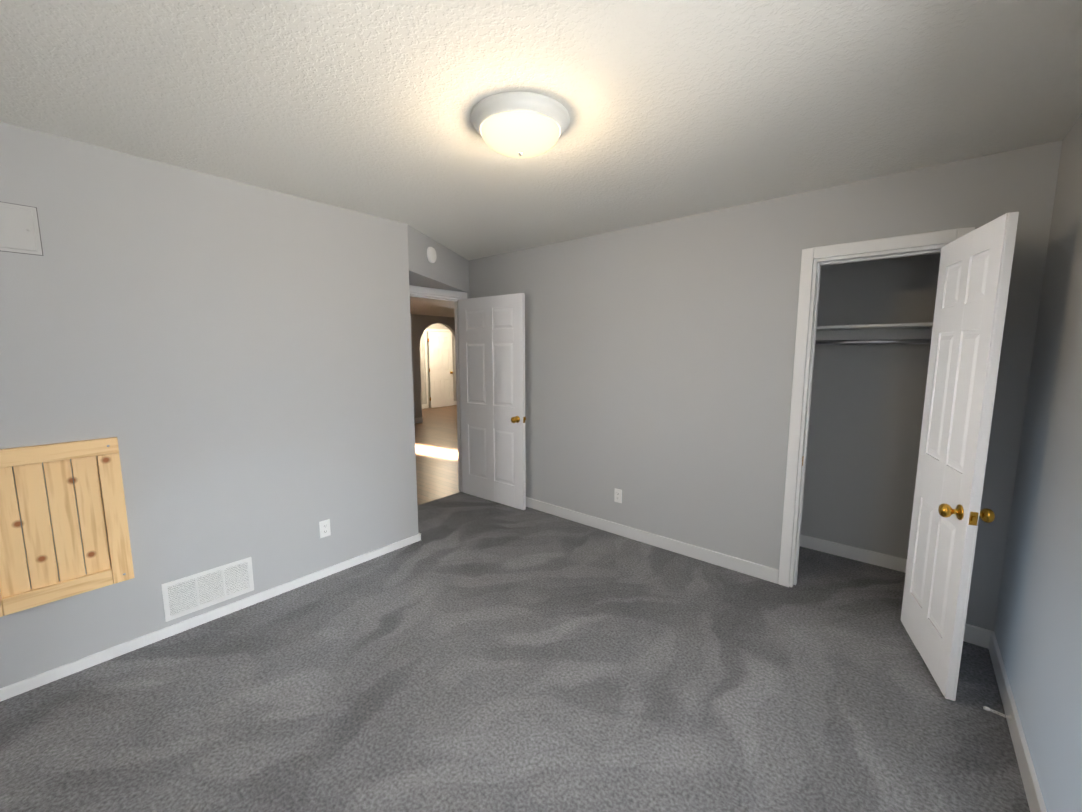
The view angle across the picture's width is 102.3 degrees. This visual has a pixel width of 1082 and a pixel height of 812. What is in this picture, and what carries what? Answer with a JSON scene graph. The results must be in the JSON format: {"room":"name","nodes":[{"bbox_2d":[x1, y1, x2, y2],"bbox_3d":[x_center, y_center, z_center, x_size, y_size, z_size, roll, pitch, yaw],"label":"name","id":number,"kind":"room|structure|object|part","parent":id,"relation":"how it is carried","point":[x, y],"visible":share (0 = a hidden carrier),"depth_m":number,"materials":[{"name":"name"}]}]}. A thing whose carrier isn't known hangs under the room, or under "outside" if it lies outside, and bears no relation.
{"room":"empty bedroom","nodes":[
{"label":"empty bedroom","id":0,"kind":"room"},
{"bbox_2d":[0,122,417,687],"bbox_3d":[-2.154,-0.029,2.568,0.750,2.440,2.730,6,9,40],"label":"wall","id":1,"kind":"structure","parent":0,"point":[227,363],"depth_m":2.35,"materials":[{"name":"grey paint"}]},
{"bbox_2d":[0,201,42,255],"bbox_3d":[-2.222,-0.742,1.804,0.009,0.201,0.196,6,9,40],"label":"plate","id":2,"kind":"object","parent":1,"relation":"attached to","point":[19,229],"visible":1,"depth_m":1.83,"materials":[{"name":"grey paint"}]},
{"bbox_2d":[0,437,134,616],"bbox_3d":[-2.205,0.528,1.962,0.038,0.715,0.490,6,9,40],"label":"hatch","id":3,"kind":"object","parent":1,"relation":"attached to","point":[17,593],"visible":0.98,"depth_m":1.98,"materials":[{"name":"beige wood"}]},
{"bbox_2d":[161,557,253,621],"bbox_3d":[-1.861,1.023,2.457,0.010,0.210,0.411,6,9,40],"label":"air vent","id":4,"kind":"object","parent":1,"relation":"in","point":[195,592],"visible":1,"depth_m":2.44,"materials":[{"name":"white metal"}]},
{"bbox_2d":[0,533,420,701],"bbox_3d":[-1.815,1.160,2.524,0.020,0.098,2.620,6,9,40],"label":"baseboard","id":5,"kind":"structure","parent":1,"relation":"attached to","point":[9,691],"depth_m":2.36,"materials":[{"name":"white wood"}]},
{"bbox_2d":[319,519,330,537],"bbox_3d":[-1.448,0.824,2.925,0.008,0.115,0.070,6,9,40],"label":"electrical outlet","id":6,"kind":"object","parent":1,"relation":"attached to","point":[324,527],"visible":1,"depth_m":2.92,"materials":[{"name":"white plastic"}]},
{"bbox_2d":[410,314,454,417],"bbox_3d":[-3.087,-0.791,8.658,0.100,2.440,8.500,6,9,40],"label":"wall","id":7,"kind":"structure","parent":0,"point":[420,324],"depth_m":9.18,"materials":[{"name":"grey paint"}]},
{"bbox_2d":[414,417,422,423],"bbox_3d":[-4.004,0.508,7.639,0.014,0.115,4.525,6,9,40],"label":"baseboard","id":8,"kind":"structure","parent":7,"relation":"attached to","point":[416,420],"depth_m":9.27,"materials":[{"name":"white wood"}]},
{"bbox_2d":[410,297,454,316],"bbox_3d":[-2.571,-1.913,8.078,7.250,0.270,8.500,6,9,40],"label":"ceiling","id":9,"kind":"structure","parent":0,"point":[425,306],"depth_m":7.59,"materials":[{"name":"white paint"}]},
{"bbox_2d":[414,405,459,504],"bbox_3d":[-2.552,0.525,8.367,7.300,0.100,8.500,6,9,40],"label":"floor","id":10,"kind":"structure","parent":0,"point":[436,444],"depth_m":6.44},
{"bbox_2d":[407,224,468,292],"bbox_3d":[-0.866,-1.256,3.871,0.650,0.328,1.140,6,9,40],"label":"wall","id":11,"kind":"structure","parent":0,"point":[447,269],"depth_m":3.78,"materials":[{"name":"grey paint"}]},
{"bbox_2d":[427,247,436,262],"bbox_3d":[-0.898,-1.246,3.595,0.037,0.128,0.128,1,7,10],"label":"smoke detector","id":12,"kind":"object","parent":11,"relation":"attached to","point":[431,255],"visible":0.98,"depth_m":3.56,"materials":[{"name":"white plastic"}]},
{"bbox_2d":[420,323,456,407],"bbox_3d":[-3.279,-1.129,11.353,0.100,2.440,4.100,6,9,40],"label":"wall","id":13,"kind":"structure","parent":0,"point":[422,361],"depth_m":11.60,"materials":[{"name":"grey paint"}]},
{"bbox_2d":[424,328,450,407],"bbox_3d":[-2.777,-1.028,11.874,0.015,2.110,0.880,6,9,40],"label":"door frame","id":14,"kind":"structure","parent":13,"relation":"attached to","point":[426,369],"depth_m":11.58,"materials":[{"name":"white wood"}]},
{"bbox_2d":[428,331,453,407],"bbox_3d":[-2.698,-0.986,11.818,0.177,2.021,0.762,6,9,40],"label":"hall door","id":15,"kind":"structure","parent":13,"relation":"in","point":[441,368],"depth_m":11.79,"materials":[{"name":"white wood"}]},
{"bbox_2d":[0,492,1029,811],"bbox_3d":[-0.181,1.278,2.351,4.150,0.100,4.700,6,9,40],"label":"floor carpet","id":16,"kind":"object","parent":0,"point":[466,652],"visible":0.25,"depth_m":1.91,"materials":[{"name":"grey carpet"}]},
{"bbox_2d":[0,0,1081,259],"bbox_3d":[-0.200,-1.244,2.051,4.200,0.100,4.700,6,9,40],"label":"ceiling","id":17,"kind":"structure","parent":0,"point":[678,108],"depth_m":1.58,"materials":[{"name":"white paint"}]},
{"bbox_2d":[471,91,569,157],"bbox_3d":[-0.083,-1.090,1.773,0.400,0.136,0.400,6,9,40],"label":"ceiling light","id":18,"kind":"object","parent":17,"relation":"attached to","point":[518,124],"visible":1,"depth_m":1.66,"materials":[{"name":"white"}]},
{"bbox_2d":[469,140,1062,630],"bbox_3d":[0.852,-0.129,3.367,4.100,2.440,0.100,6,9,40],"label":"wall","id":19,"kind":"structure","parent":0,"point":[659,360],"depth_m":3.01,"materials":[{"name":"grey paint"}]},
{"bbox_2d":[410,292,462,491],"bbox_3d":[-1.141,-0.048,4.283,0.100,2.052,0.904,6,9,40],"label":"lining","id":20,"kind":"object","parent":19,"relation":"attached to","point":[418,295],"depth_m":4.57,"materials":[{"name":"white wood"}]},
{"bbox_2d":[458,293,525,509],"bbox_3d":[-0.494,-0.045,4.296,0.878,2.021,0.177,6,9,38],"label":"entry door","id":21,"kind":"structure","parent":20,"relation":"attached to","point":[492,360],"depth_m":4.25,"materials":[{"name":"white wood"}]},
{"bbox_3d":[-0.193,0.125,4.079,0.111,0.066,0.177,6,9,38],"label":"knob","id":22,"kind":"part","parent":21,"relation":"part of","materials":[{"name":"gold metal"}]},
{"bbox_2d":[409,285,466,298],"bbox_3d":[-1.095,-0.075,4.240,0.016,2.116,1.024,6,9,40],"label":"door frame","id":23,"kind":"structure","parent":19,"relation":"attached to","point":[415,289],"depth_m":4.21,"materials":[{"name":"white wood"}]},
{"bbox_2d":[614,488,621,502],"bbox_3d":[0.633,0.740,3.591,0.070,0.115,0.008,6,9,40],"label":"electrical outlet","id":24,"kind":"object","parent":19,"relation":"attached to","point":[618,495],"visible":1,"depth_m":3.59,"materials":[{"name":"white plastic"}]},
{"bbox_2d":[526,497,778,583],"bbox_3d":[0.397,0.997,3.816,3.018,0.095,0.026,6,9,40],"label":"baseboard","id":25,"kind":"structure","parent":19,"relation":"attached to","point":[753,569],"depth_m":3.35,"materials":[{"name":"white wood"}]},
{"bbox_2d":[789,243,948,586],"bbox_3d":[1.872,0.171,2.537,0.614,2.052,0.106,6,9,40],"label":"lining","id":26,"kind":"object","parent":19,"relation":"attached to","point":[897,253],"depth_m":2.64,"materials":[{"name":"white wood"}]},
{"bbox_2d":[900,212,1018,700],"bbox_3d":[1.906,0.237,2.043,0.177,2.021,0.638,3,8,25],"label":"closet door","id":27,"kind":"structure","parent":26,"relation":"attached to","point":[974,274],"depth_m":1.93,"materials":[{"name":"white wood"}]},
{"bbox_3d":[1.794,0.457,1.830,0.177,0.066,0.111,3,8,25],"label":"knob","id":28,"kind":"part","parent":27,"relation":"part of","materials":[{"name":"gold metal"}]},
{"bbox_2d":[778,227,974,586],"bbox_3d":[1.834,0.146,2.488,0.734,2.115,0.016,6,9,40],"label":"door frame","id":29,"kind":"structure","parent":19,"relation":"attached to","point":[809,256],"depth_m":2.63,"materials":[{"name":"white wood"}]},
{"bbox_2d":[964,623,983,640],"bbox_3d":[2.258,1.174,2.405,0.270,0.095,0.017,6,9,40],"label":"baseboard","id":30,"kind":"structure","parent":19,"relation":"attached to","point":[977,633],"depth_m":2.26,"materials":[{"name":"white"}]},
{"bbox_2d":[801,253,940,558],"bbox_3d":[2.239,-0.102,3.151,1.500,2.440,0.100,6,9,40],"label":"wall","id":31,"kind":"structure","parent":0,"point":[866,418],"depth_m":3.05,"materials":[{"name":"grey paint"}]},
{"bbox_2d":[800,534,906,572],"bbox_3d":[2.241,1.071,3.223,1.406,0.095,0.017,6,9,40],"label":"baseboard","id":32,"kind":"structure","parent":31,"relation":"attached to","point":[855,553],"depth_m":3.17,"materials":[{"name":"white wood"}]},
{"bbox_2d":[815,322,932,344],"bbox_3d":[2.130,-0.469,2.897,1.404,0.124,0.362,6,9,40],"label":"closet shelf","id":33,"kind":"object","parent":31,"relation":"attached to","point":[898,333],"visible":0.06,"depth_m":2.87,"materials":[{"name":"white wood"}]},
{"bbox_3d":[2.058,-0.413,2.818,1.364,0.032,0.032,6,9,40],"label":"rod","id":34,"kind":"part","parent":33,"relation":"part of","materials":[{"name":"silver metal"}]},
{"bbox_2d":[994,113,1081,811],"bbox_3d":[1.365,0.181,0.896,0.100,2.440,4.700,6,9,40],"label":"wall","id":35,"kind":"structure","parent":0,"point":[1038,629],"depth_m":1.61,"materials":[{"name":"grey paint"}]},
{"bbox_2d":[980,629,1046,811],"bbox_3d":[1.088,1.375,0.801,0.017,0.095,3.776,6,9,40],"label":"baseboard","id":36,"kind":"structure","parent":35,"relation":"attached to","point":[984,639],"depth_m":1.67,"materials":[{"name":"white wood"}]},
{"bbox_2d":[983,706,1010,720],"bbox_3d":[1.853,1.248,1.771,0.080,0.026,0.022,5,9,34],"label":"doorstop","id":37,"kind":"object","parent":36,"relation":"attached to","point":[988,709],"visible":1,"depth_m":1.77,"materials":[{"name":"white metal"}]}
]}

